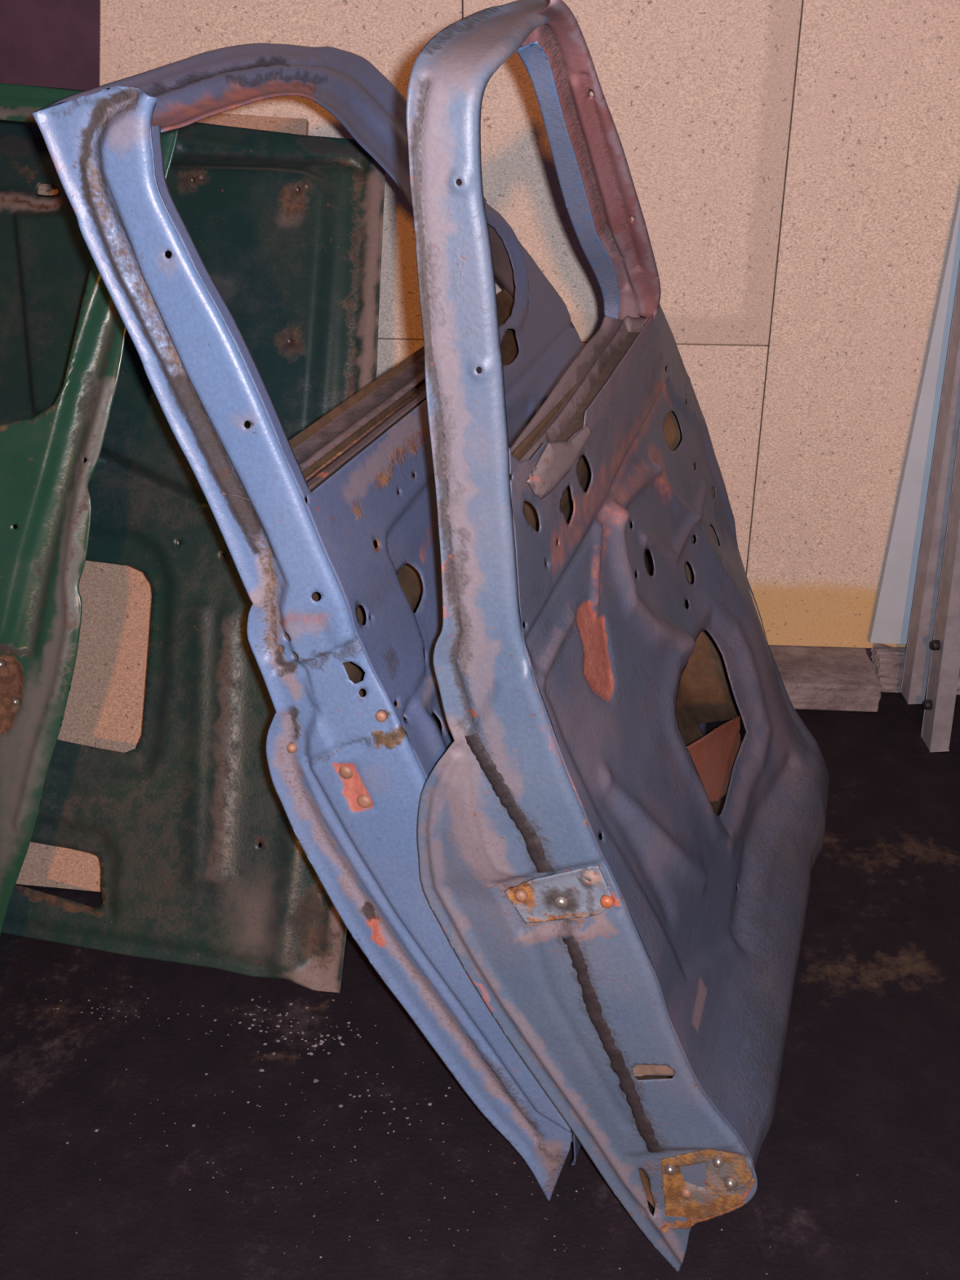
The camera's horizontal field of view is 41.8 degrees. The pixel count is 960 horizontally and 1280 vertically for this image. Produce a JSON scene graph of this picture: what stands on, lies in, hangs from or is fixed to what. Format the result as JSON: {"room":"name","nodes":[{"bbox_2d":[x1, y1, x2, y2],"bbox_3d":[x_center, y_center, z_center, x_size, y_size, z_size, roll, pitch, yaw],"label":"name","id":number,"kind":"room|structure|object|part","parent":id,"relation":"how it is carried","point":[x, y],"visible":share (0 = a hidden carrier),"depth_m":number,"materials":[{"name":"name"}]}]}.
{"room":"auto repair garage","nodes":[
{"label":"auto repair garage","id":0,"kind":"room"},
{"bbox_2d":[0,0,871,662],"bbox_3d":[0.257,-1.111,2.248,6.200,2.650,0.120,2,28,4],"label":"wall","id":1,"kind":"structure","parent":0,"point":[49,43],"depth_m":2.28,"materials":[{"name":"paint"}]},
{"bbox_2d":[99,0,462,338],"bbox_3d":[-0.396,-1.303,2.115,0.732,1.585,0.018,2,28,4],"label":"wall panel","id":2,"kind":"object","parent":1,"relation":"attached to","point":[136,37],"visible":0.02,"depth_m":2.23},
{"bbox_2d":[462,0,802,345],"bbox_3d":[0.264,-1.281,2.074,0.586,1.585,0.018,2,28,4],"label":"wall panel","id":3,"kind":"object","parent":1,"relation":"attached to","point":[698,94],"visible":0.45,"depth_m":2.27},
{"bbox_2d":[0,692,959,1279],"bbox_3d":[0.000,0.840,1.296,5.200,0.001,3.900,0,28,0],"label":"floor","id":4,"kind":"structure","parent":0,"point":[869,1084],"depth_m":1.68,"materials":[{"name":"black concrete"}]},
{"bbox_2d":[0,83,179,936],"bbox_3d":[-0.750,-0.051,1.720,0.671,1.285,0.457,6,29,12],"label":"door","id":5,"kind":"structure","parent":4,"relation":"on","point":[45,477],"depth_m":1.67,"materials":[{"name":"green paint"}]},
{"bbox_2d":[15,113,308,892],"bbox_3d":[-0.615,-0.250,2.114,0.573,1.162,0.679,4,28,7],"label":"board","id":6,"kind":"object","parent":4,"relation":"on","point":[104,707],"visible":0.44,"depth_m":2.10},
{"bbox_2d":[0,120,385,993],"bbox_3d":[-0.594,-0.195,1.988,0.950,1.182,0.676,6,29,12],"label":"door","id":7,"kind":"structure","parent":4,"relation":"on","point":[175,823],"depth_m":1.94,"materials":[{"name":"green paint"}]},
{"bbox_2d":[31,43,706,1201],"bbox_3d":[0.011,-0.116,1.732,0.547,1.279,0.983,9,29,17],"label":"door","id":8,"kind":"structure","parent":4,"relation":"on","point":[330,531],"depth_m":1.33,"materials":[{"name":"blue paint"}]},
{"bbox_3d":[-0.126,-0.266,1.470,0.093,0.018,0.559,9,29,16],"label":"window rail","id":9,"kind":"part","parent":8,"relation":"part of","materials":[{"name":"blue metal"}]},
{"bbox_2d":[22,986,897,1279],"bbox_3d":[-0.248,0.637,1.674,1.604,0.002,0.705,11,30,19],"label":"crumbs","id":10,"kind":"object","parent":4,"relation":"on","point":[322,1042],"visible":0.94,"depth_m":1.77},
{"bbox_2d":[406,0,829,1271],"bbox_3d":[0.281,-0.061,1.570,0.389,1.333,0.928,10,30,18],"label":"door","id":11,"kind":"structure","parent":4,"relation":"on","point":[623,886],"depth_m":1.36,"materials":[{"name":"blue paint"}]},
{"bbox_3d":[0.081,0.259,1.280,0.116,0.093,0.007,9,29,16],"label":"hinge plate","id":12,"kind":"part","parent":11,"relation":"part of","materials":[{"name":"paint"}]},
{"bbox_3d":[0.093,-0.256,1.373,0.064,0.058,0.618,9,29,16],"label":"window rail","id":13,"kind":"part","parent":11,"relation":"part of","materials":[{"name":"blue metal"}]},
{"bbox_3d":[0.314,0.029,1.618,0.312,0.843,0.914,9,29,16],"label":"panel","id":14,"kind":"part","parent":11,"relation":"part of","materials":[{"name":"blue paint"}]},
{"bbox_3d":[0.253,0.610,1.407,0.104,0.160,0.009,9,29,16],"label":"hinge plate","id":15,"kind":"part","parent":11,"relation":"part of","materials":[{"name":"orange metal"}]},
{"bbox_2d":[768,644,882,711],"bbox_3d":[0.329,0.064,2.688,1.005,0.062,0.183,2,28,3],"label":"baseboard","id":16,"kind":"structure","parent":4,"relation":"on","point":[814,677],"depth_m":2.60,"materials":[{"name":"grey wood"}]},
{"bbox_2d":[376,337,768,573],"bbox_3d":[-0.058,-0.303,2.620,1.244,0.651,0.018,2,28,4],"label":"board","id":17,"kind":"object","parent":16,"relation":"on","point":[727,381],"visible":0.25,"depth_m":2.48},
{"bbox_2d":[746,0,959,648],"bbox_3d":[0.863,-0.973,2.191,0.640,2.238,0.018,2,28,4],"label":"wall panel","id":18,"kind":"object","parent":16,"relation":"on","point":[872,178],"visible":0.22,"depth_m":2.37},
{"bbox_2d":[870,643,959,694],"bbox_3d":[1.149,0.067,2.659,0.625,0.084,0.086,2,28,4],"label":"baseboard","id":19,"kind":"structure","parent":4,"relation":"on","point":[888,662],"depth_m":2.65,"materials":[{"name":"grey wood"}]},
{"bbox_2d":[868,186,959,644],"bbox_3d":[1.204,-0.825,2.192,0.762,1.902,0.020,2,28,4],"label":"board","id":20,"kind":"object","parent":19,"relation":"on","point":[891,620],"visible":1,"depth_m":2.48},
{"bbox_2d":[900,266,959,751],"bbox_3d":[1.063,-0.509,2.195,0.510,1.541,0.213,0,28,0],"label":"metal post","id":21,"kind":"object","parent":4,"relation":"on","point":[934,632],"visible":1,"depth_m":2.38,"materials":[{"name":"metal"}]},
{"bbox_3d":[0.864,-0.465,2.154,0.146,1.502,0.069,15,31,25],"label":"rail","id":22,"kind":"part","parent":21,"relation":"part of","materials":[{"name":"metal"}]}
]}

